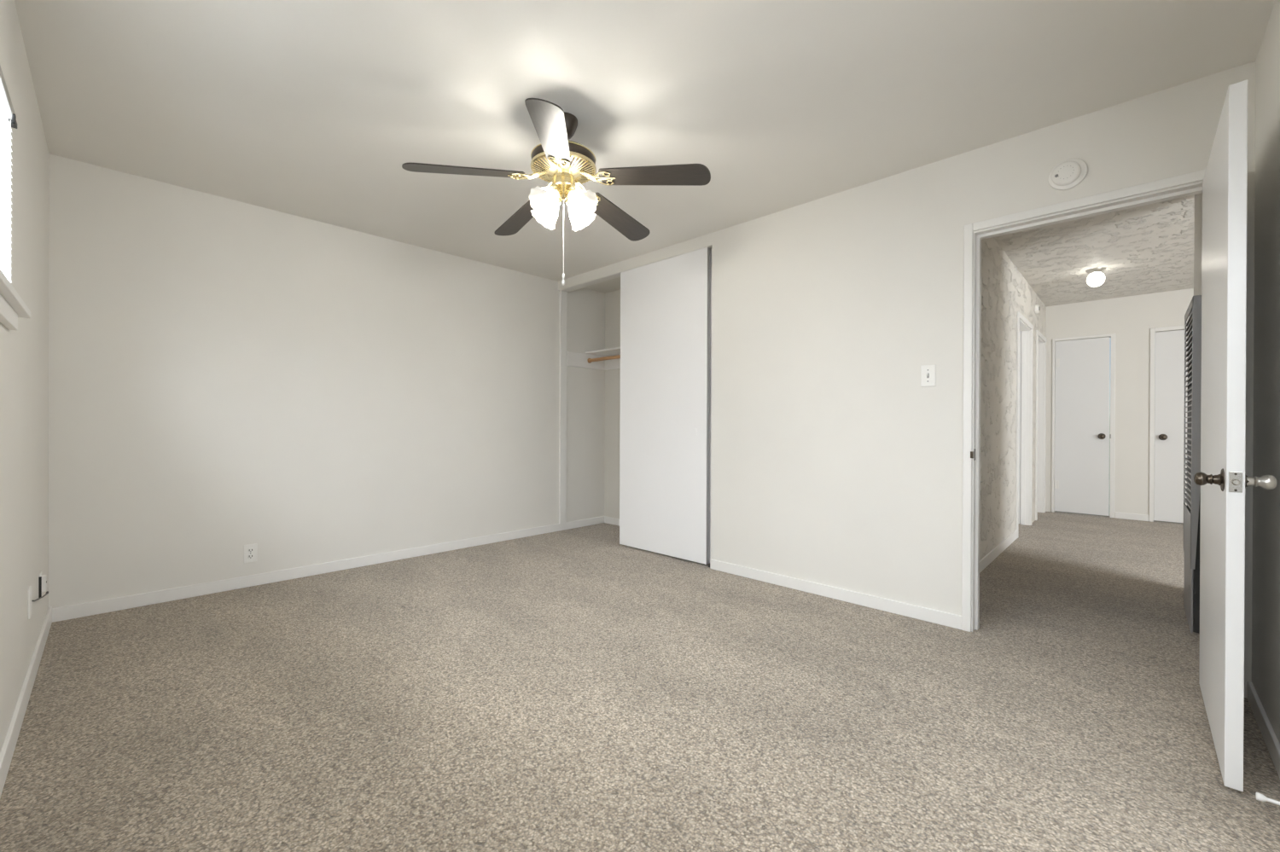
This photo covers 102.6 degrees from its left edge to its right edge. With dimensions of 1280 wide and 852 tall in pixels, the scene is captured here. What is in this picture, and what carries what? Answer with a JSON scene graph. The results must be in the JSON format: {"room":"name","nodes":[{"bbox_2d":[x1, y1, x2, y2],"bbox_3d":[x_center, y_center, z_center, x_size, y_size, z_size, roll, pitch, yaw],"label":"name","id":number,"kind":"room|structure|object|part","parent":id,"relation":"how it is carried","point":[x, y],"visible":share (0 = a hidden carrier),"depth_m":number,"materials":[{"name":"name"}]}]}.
{"room":"empty bedroom","nodes":[
{"label":"empty bedroom","id":0,"kind":"room"},
{"bbox_2d":[0,0,49,750],"bbox_3d":[-1.540,-0.186,1.099,4.384,2.440,0.120,0,0,44],"label":"wall","id":1,"kind":"structure","parent":0,"point":[24,352],"depth_m":1.90,"materials":[{"name":"paint"}]},
{"bbox_2d":[0,65,17,283],"bbox_3d":[-1.278,-0.680,0.927,1.974,0.594,0.038,0,0,44],"label":"window blind","id":2,"kind":"object","parent":1,"relation":"attached to","point":[8,118],"visible":0.85,"depth_m":1.53,"materials":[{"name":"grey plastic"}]},
{"bbox_3d":[-1.912,-0.673,1.541,0.002,0.551,0.027,0,0,44],"label":"ladder cord","id":3,"kind":"part","parent":2,"relation":"part of","materials":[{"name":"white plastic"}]},
{"bbox_2d":[0,268,30,331],"bbox_3d":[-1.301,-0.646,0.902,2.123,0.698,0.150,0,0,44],"label":"window sill","id":4,"kind":"structure","parent":1,"relation":"in","point":[12,306],"depth_m":1.46,"materials":[{"name":"paint"}]},
{"bbox_2d":[0,606,52,798],"bbox_3d":[-1.499,0.991,1.149,4.360,0.085,0.012,0,0,44],"label":"baseboard","id":5,"kind":"structure","parent":1,"relation":"attached to","point":[8,748],"depth_m":1.78,"materials":[{"name":"paint"}]},
{"bbox_2d":[28,586,31,619],"bbox_3d":[-2.399,0.693,2.017,0.070,0.115,0.006,0,0,44],"label":"cable plate","id":6,"kind":"object","parent":1,"relation":"attached to","point":[30,587],"visible":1,"depth_m":2.00,"materials":[{"name":"white plastic"}]},
{"bbox_2d":[31,591,48,601],"bbox_3d":[-2.598,0.739,2.224,0.010,0.090,0.496,0,0,-45],"label":"coaxial cable","id":7,"kind":"object","parent":6,"relation":"attached to","point":[47,592],"visible":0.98,"depth_m":2.25,"materials":[{"name":"grey plastic"}]},
{"bbox_2d":[38,571,46,599],"bbox_3d":[-2.710,0.721,2.328,0.072,0.115,0.022,0,0,44],"label":"wall outlet","id":8,"kind":"object","parent":1,"relation":"attached to","point":[42,578],"visible":0.95,"depth_m":2.31,"materials":[{"name":"white plastic"}]},
{"bbox_2d":[48,153,605,608],"bbox_3d":[-1.768,-0.194,4.101,0.120,2.440,4.120,0,0,44],"label":"wall","id":9,"kind":"structure","parent":0,"point":[226,375],"depth_m":3.37,"materials":[{"name":"paint"}]},
{"bbox_2d":[244,543,257,563],"bbox_3d":[-2.485,0.813,3.273,0.010,0.115,0.070,0,0,44],"label":"wall outlet","id":10,"kind":"object","parent":9,"relation":"attached to","point":[250,550],"visible":1,"depth_m":3.27,"materials":[{"name":"white plastic"}]},
{"bbox_2d":[247,547,253,552],"bbox_3d":[-2.485,0.793,3.273,0.010,0.033,0.033,0,0,44],"label":"receptacle","id":11,"kind":"object","parent":10,"relation":"attached to","point":[249,549],"depth_m":3.27,"materials":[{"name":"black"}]},
{"bbox_2d":[247,553,253,559],"bbox_3d":[-2.485,0.833,3.273,0.010,0.033,0.033,0,0,44],"label":"receptacle","id":12,"kind":"object","parent":10,"relation":"attached to","point":[250,556],"depth_m":3.27,"materials":[{"name":"white plastic"}]},
{"bbox_2d":[52,516,604,622],"bbox_3d":[-1.724,0.990,4.058,0.012,0.072,3.879,0,0,44],"label":"baseboard","id":13,"kind":"structure","parent":9,"relation":"attached to","point":[77,611],"depth_m":3.38,"materials":[{"name":"paint"}]},
{"bbox_2d":[558,290,567,523],"bbox_3d":[-0.757,-0.185,5.043,0.022,2.279,0.076,0,0,44],"label":"trim","id":14,"kind":"structure","parent":9,"relation":"attached to","point":[563,295],"depth_m":5.03,"materials":[{"name":"paint"}]},
{"bbox_2d":[604,289,620,518],"bbox_3d":[0.372,-0.188,4.813,1.965,2.440,0.120,0,0,44],"label":"wall","id":15,"kind":"structure","parent":0,"point":[612,299],"depth_m":5.36,"materials":[{"name":"paint"}]},
{"bbox_2d":[566,347,620,370],"bbox_3d":[0.108,-0.673,4.624,1.845,0.165,0.520,0,0,44],"label":"closet shelf","id":16,"kind":"object","parent":15,"relation":"attached to","point":[573,359],"visible":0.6,"depth_m":5.23,"materials":[{"name":"paint"}]},
{"bbox_2d":[587,354,620,363],"bbox_3d":[0.134,-0.668,4.634,1.818,0.052,0.052,0,0,44],"label":"closet rod","id":17,"kind":"object","parent":16,"relation":"hanging from","point":[590,360],"visible":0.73,"depth_m":5.10,"materials":[{"name":"brown wood"}]},
{"bbox_2d":[604,516,619,526],"bbox_3d":[0.283,0.996,4.806,1.833,0.072,0.012,0,0,44],"label":"baseboard","id":18,"kind":"structure","parent":15,"relation":"attached to","point":[610,520],"depth_m":5.35,"materials":[{"name":"paint"}]},
{"bbox_2d":[0,511,1279,851],"bbox_3d":[2.456,1.094,3.009,7.720,0.100,8.430,0,0,44],"label":"floor","id":19,"kind":"structure","parent":0,"point":[580,689],"depth_m":1.82,"materials":[{"name":"carpet"}]},
{"bbox_2d":[14,0,1274,293],"bbox_3d":[-0.145,-1.484,2.532,4.624,0.160,4.120,0,0,44],"label":"ceiling","id":20,"kind":"structure","parent":0,"point":[311,109],"depth_m":2.15,"materials":[{"name":"paint"}]},
{"bbox_2d":[401,98,710,285],"bbox_3d":[-0.359,-1.026,2.396,1.273,0.758,1.284,0,0,44],"label":"ceiling fan","id":21,"kind":"object","parent":20,"relation":"hanging from","point":[565,164],"visible":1,"depth_m":2.28,"materials":[{"name":"brown wood"}]},
{"bbox_3d":[-0.749,-1.097,2.207,0.500,0.076,0.129,0,0,-21],"label":"blade","id":22,"kind":"part","parent":21,"relation":"part of","materials":[{"name":"brown wood"}]},
{"bbox_3d":[-0.616,-1.098,2.688,0.129,0.076,0.500,0,0,-39],"label":"blade","id":23,"kind":"part","parent":21,"relation":"part of","materials":[{"name":"brown wood"}]},
{"bbox_3d":[-0.506,-1.130,2.298,0.170,0.065,0.090,0,0,-21],"label":"blade arm","id":24,"kind":"part","parent":21,"relation":"part of","materials":[{"name":"gold metal"}]},
{"bbox_3d":[-0.428,-0.998,2.270,0.122,0.136,0.140,0,0,11],"label":"lamp shade","id":25,"kind":"part","parent":21,"relation":"part of","materials":[{"name":"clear glass"}]},
{"bbox_3d":[-0.437,-0.998,2.433,0.140,0.136,0.122,0,0,11],"label":"lamp shade","id":26,"kind":"part","parent":21,"relation":"part of","materials":[{"name":"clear glass"}]},
{"bbox_3d":[-0.402,-1.020,2.287,0.042,0.063,0.070,0,0,36],"label":"bulb","id":27,"kind":"part","parent":21,"relation":"part of","materials":[{"name":"white glass"}]},
{"bbox_3d":[-0.331,-1.095,1.932,0.129,0.076,0.500,0,0,-3],"label":"blade","id":28,"kind":"part","parent":21,"relation":"part of","materials":[{"name":"brown wood"}]},
{"bbox_3d":[-0.454,-1.130,2.486,0.090,0.065,0.170,0,0,-39],"label":"blade arm","id":29,"kind":"part","parent":21,"relation":"part of","materials":[{"name":"metal"}]},
{"bbox_3d":[-0.343,-1.129,2.191,0.090,0.065,0.170,0,0,-3],"label":"blade arm","id":30,"kind":"part","parent":21,"relation":"part of","materials":[{"name":"gold metal"}]},
{"bbox_2d":[531,156,594,184],"bbox_3d":[-0.350,-1.165,2.356,0.287,0.024,0.287,0,0,44],"label":"motor housing","id":31,"kind":"object","parent":21,"relation":"attached to","point":[579,166],"depth_m":2.31,"materials":[{"name":"gold metal"}]},
{"bbox_3d":[-0.352,-0.675,2.357,0.017,0.056,0.017,0,0,44],"label":"pull knob","id":32,"kind":"part","parent":21,"relation":"part of","materials":[{"name":"white plastic"}]},
{"bbox_3d":[-0.352,-0.870,2.357,0.003,0.341,0.003,0,0,44],"label":"pull chain","id":33,"kind":"part","parent":21,"relation":"part of","materials":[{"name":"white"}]},
{"bbox_3d":[-0.282,-1.019,2.305,0.070,0.063,0.042,0,0,36],"label":"bulb","id":34,"kind":"part","parent":21,"relation":"part of","materials":[{"name":"white glass"}]},
{"bbox_3d":[-0.275,-0.998,2.442,0.122,0.136,0.140,0,0,11],"label":"lamp shade","id":35,"kind":"part","parent":21,"relation":"part of","materials":[{"name":"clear glass"}]},
{"bbox_3d":[-0.265,-0.997,2.280,0.140,0.136,0.122,0,0,11],"label":"lamp shade","id":36,"kind":"part","parent":21,"relation":"part of","materials":[{"name":"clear glass"}]},
{"bbox_3d":[-0.260,-1.129,2.494,0.090,0.065,0.170,0,0,33],"label":"blade arm","id":37,"kind":"part","parent":21,"relation":"part of","materials":[{"name":"metal"}]},
{"bbox_3d":[-0.191,-1.128,2.312,0.170,0.065,0.090,0,0,15],"label":"blade arm","id":38,"kind":"part","parent":21,"relation":"part of","materials":[{"name":"gold metal"}]},
{"bbox_3d":[-0.117,-1.096,2.711,0.129,0.076,0.500,0,0,33],"label":"blade","id":39,"kind":"part","parent":21,"relation":"part of","materials":[{"name":"brown wood"}]},
{"bbox_3d":[0.059,-1.094,2.244,0.500,0.076,0.129,0,0,15],"label":"blade","id":40,"kind":"part","parent":21,"relation":"part of","materials":[{"name":"brown wood"}]},
{"bbox_2d":[558,61,1255,698],"bbox_3d":[0.810,-0.263,3.526,4.384,2.600,0.120,0,0,44],"label":"wall","id":41,"kind":"structure","parent":0,"point":[832,462],"depth_m":2.93,"materials":[{"name":"paint"}]},
{"bbox_2d":[560,245,711,291],"bbox_3d":[-0.095,-1.319,4.391,1.811,0.003,0.090,0,0,44],"label":"door track","id":42,"kind":"object","parent":41,"relation":"attached to","point":[617,275],"visible":0.57,"depth_m":4.63,"materials":[{"name":"metal"}]},
{"bbox_2d":[619,247,709,564],"bbox_3d":[0.170,-0.149,4.098,0.926,2.332,0.034,0,0,44],"label":"door","id":43,"kind":"structure","parent":42,"relation":"hanging from","point":[665,305],"depth_m":4.03,"materials":[{"name":"paint"}]},
{"bbox_2d":[709,249,711,563],"bbox_3d":[0.230,-0.149,4.108,0.931,2.332,0.030,0,0,44],"label":"door","id":44,"kind":"structure","parent":42,"relation":"hanging from","point":[710,427],"depth_m":3.80,"materials":[{"name":"paint"}]},
{"bbox_2d":[709,558,961,629],"bbox_3d":[1.079,1.004,3.172,1.580,0.070,0.012,0,0,44],"label":"baseboard","id":45,"kind":"structure","parent":41,"relation":"attached to","point":[940,618],"depth_m":3.03,"materials":[{"name":"paint"}]},
{"bbox_2d":[920,364,935,386],"bbox_3d":[1.532,-0.269,2.730,0.070,0.115,0.021,0,0,44],"label":"light switch","id":46,"kind":"object","parent":41,"relation":"attached to","point":[928,372],"visible":1,"depth_m":2.73,"materials":[{"name":"white plastic"}]},
{"bbox_2d":[970,448,975,460],"bbox_3d":[1.690,0.145,2.603,0.014,0.058,0.054,0,0,44],"label":"strike plate","id":47,"kind":"object","parent":41,"relation":"attached to","point":[972,453],"visible":1,"depth_m":2.59,"materials":[{"name":"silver metal"}]},
{"bbox_2d":[1048,158,1087,190],"bbox_3d":[1.937,-1.146,2.325,0.136,0.136,0.042,0,0,44],"label":"smoke detector","id":48,"kind":"object","parent":41,"relation":"attached to","point":[1067,174],"visible":1,"depth_m":2.31,"materials":[{"name":"white plastic"}]},
{"bbox_2d":[961,169,1205,632],"bbox_3d":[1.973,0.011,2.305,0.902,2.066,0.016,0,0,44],"label":"trim","id":49,"kind":"structure","parent":41,"relation":"attached to","point":[968,229],"depth_m":2.59,"materials":[{"name":"paint"}]},
{"bbox_2d":[1193,80,1277,791],"bbox_3d":[1.972,0.029,1.742,0.159,2.004,0.831,0,0,44],"label":"door","id":50,"kind":"structure","parent":41,"relation":"in","point":[1223,480],"depth_m":1.48,"materials":[{"name":"paint"}]},
{"bbox_3d":[1.696,0.159,1.533,0.056,0.041,0.041,0,0,44],"label":"knob","id":51,"kind":"part","parent":50,"relation":"part of","materials":[{"name":"brown metal"}]},
{"bbox_3d":[1.688,0.159,1.453,0.025,0.058,0.002,0,0,44],"label":"latch plate","id":52,"kind":"part","parent":50,"relation":"part of","materials":[{"name":"silver metal"}]},
{"bbox_3d":[1.768,0.159,1.462,0.060,0.044,0.044,0,0,44],"label":"knob","id":53,"kind":"part","parent":50,"relation":"part of","materials":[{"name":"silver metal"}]},
{"bbox_2d":[979,237,1046,560],"bbox_3d":[3.249,-0.211,4.596,0.120,2.510,4.810,0,0,44],"label":"wall","id":54,"kind":"structure","parent":0,"point":[1005,292],"depth_m":4.21,"materials":[{"name":"paint"}]},
{"bbox_2d":[979,529,1017,573],"bbox_3d":[2.556,1.003,3.793,0.012,0.080,2.695,0,0,44],"label":"baseboard","id":55,"kind":"structure","parent":54,"relation":"attached to","point":[991,556],"depth_m":4.08,"materials":[{"name":"paint"}]},
{"bbox_2d":[1018,331,1021,523],"bbox_3d":[3.771,0.014,5.148,0.095,2.036,0.798,0,0,44],"label":"door","id":56,"kind":"structure","parent":54,"relation":"in","point":[1020,331],"depth_m":5.41,"materials":[{"name":"paint"}]},
{"bbox_2d":[1015,311,1033,538],"bbox_3d":[3.782,-0.011,5.137,0.135,2.110,0.930,0,0,44],"label":"trim","id":57,"kind":"structure","parent":54,"relation":"attached to","point":[1024,325],"depth_m":5.40,"materials":[{"name":"paint"}]},
{"bbox_2d":[1034,303,1040,314],"bbox_3d":[4.356,-1.284,5.621,0.036,0.110,0.110,0,0,44],"label":"door chime","id":58,"kind":"object","parent":54,"relation":"attached to","point":[1037,308],"depth_m":5.59,"materials":[{"name":"white plastic"}]},
{"bbox_2d":[1035,330,1046,520],"bbox_3d":[4.606,-0.009,5.989,0.135,2.110,0.760,0,0,44],"label":"trim","id":59,"kind":"structure","parent":54,"relation":"attached to","point":[1040,430],"depth_m":6.18,"materials":[{"name":"paint"}]},
{"bbox_2d":[994,194,1194,306],"bbox_3d":[4.423,-1.502,2.682,4.460,0.090,6.170,0,0,44],"label":"ceiling","id":60,"kind":"structure","parent":0,"point":[1146,249],"depth_m":4.35,"materials":[{"name":"paint"}]},
{"bbox_2d":[1085,267,1105,286],"bbox_3d":[4.257,-1.383,4.791,0.144,0.160,0.144,0,0,44],"label":"ceiling light","id":61,"kind":"object","parent":60,"relation":"attached to","point":[1096,278],"visible":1,"depth_m":4.75,"materials":[{"name":"white glass"}]},
{"bbox_3d":[4.257,-1.364,4.791,0.129,0.121,0.129,0,0,44],"label":"glass globe","id":62,"kind":"part","parent":61,"relation":"part of"},
{"bbox_2d":[1045,288,1193,515],"bbox_3d":[6.522,-0.200,4.858,4.460,2.510,0.120,0,0,44],"label":"wall","id":63,"kind":"structure","parent":0,"point":[1131,318],"depth_m":5.77,"materials":[{"name":"paint"}]},
{"bbox_2d":[1054,337,1109,516],"bbox_3d":[5.191,0.004,6.034,0.484,2.052,0.101,0,0,44],"label":"door","id":64,"kind":"structure","parent":63,"relation":"in","point":[1082,366],"depth_m":6.04,"materials":[{"name":"paint"}]},
{"bbox_2d":[1051,333,1115,517],"bbox_3d":[5.208,-0.005,6.036,0.563,2.105,0.015,0,0,44],"label":"trim","id":65,"kind":"structure","parent":63,"relation":"attached to","point":[1113,335],"depth_m":5.86,"materials":[{"name":"paint"}]},
{"bbox_2d":[1114,512,1149,521],"bbox_3d":[5.508,1.015,5.746,0.278,0.070,0.012,0,0,44],"label":"baseboard","id":66,"kind":"structure","parent":63,"relation":"attached to","point":[1117,515],"depth_m":5.74,"materials":[{"name":"paint"}]},
{"bbox_2d":[1149,325,1187,522],"bbox_3d":[5.904,-0.011,5.361,0.817,2.125,0.018,0,0,44],"label":"trim","id":67,"kind":"structure","parent":63,"relation":"attached to","point":[1153,331],"depth_m":5.62,"materials":[{"name":"paint"}]},
{"bbox_2d":[1153,330,1187,523],"bbox_3d":[5.908,0.006,5.368,0.736,2.068,0.101,0,0,44],"label":"door","id":68,"kind":"structure","parent":63,"relation":"in","point":[1169,362],"depth_m":5.56,"materials":[{"name":"paint"}]},
{"bbox_3d":[5.678,0.121,5.566,0.052,0.052,0.066,0,0,44],"label":"knob","id":69,"kind":"part","parent":68,"relation":"part of","materials":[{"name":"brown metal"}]},
{"bbox_2d":[1193,192,1202,296],"bbox_3d":[2.980,-0.208,2.622,0.120,2.510,1.600,0,0,44],"label":"wall","id":70,"kind":"structure","parent":0,"point":[1198,198],"depth_m":3.02,"materials":[{"name":"paint"}]},
{"bbox_2d":[1183,295,1201,634],"bbox_3d":[2.843,0.193,2.619,0.064,1.617,0.595,0,0,44],"label":"wall heater","id":71,"kind":"object","parent":70,"relation":"attached to","point":[1192,511],"visible":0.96,"depth_m":2.46,"materials":[{"name":"black metal"}]},
{"bbox_3d":[2.845,0.845,2.661,0.007,0.313,0.510,0,0,44],"label":"panel","id":72,"kind":"part","parent":71,"relation":"part of","materials":[{"name":"grey metal"}]},
{"bbox_2d":[1183,310,1192,509],"bbox_3d":[2.824,-0.074,2.636,0.010,0.961,0.528,0,0,44],"label":"grille","id":73,"kind":"object","parent":71,"relation":"attached to","point":[1189,490],"depth_m":2.66,"materials":[{"name":"grey metal"}]},
{"bbox_2d":[1251,0,1279,744],"bbox_3d":[1.252,-0.175,0.746,0.120,2.440,3.500,0,0,44],"label":"wall","id":74,"kind":"structure","parent":0,"point":[1265,578],"depth_m":1.76,"materials":[{"name":"paint"}]},
{"bbox_2d":[1247,681,1279,779],"bbox_3d":[1.201,1.009,0.795,0.012,0.072,3.235,0,0,44],"label":"baseboard","id":75,"kind":"structure","parent":74,"relation":"attached to","point":[1272,744],"depth_m":1.70,"materials":[{"name":"paint"}]},
{"bbox_2d":[1255,792,1279,806],"bbox_3d":[1.703,1.008,1.373,0.070,0.026,0.026,0,0,44],"label":"door stop","id":76,"kind":"object","parent":74,"relation":"attached to","point":[1259,797],"visible":1,"depth_m":1.38,"materials":[{"name":"white rubber"}]},
{"bbox_3d":[1.710,1.008,1.366,0.052,0.026,0.026,0,0,44],"label":"rod","id":77,"kind":"part","parent":76,"relation":"part of","materials":[{"name":"white metal"}]}
]}

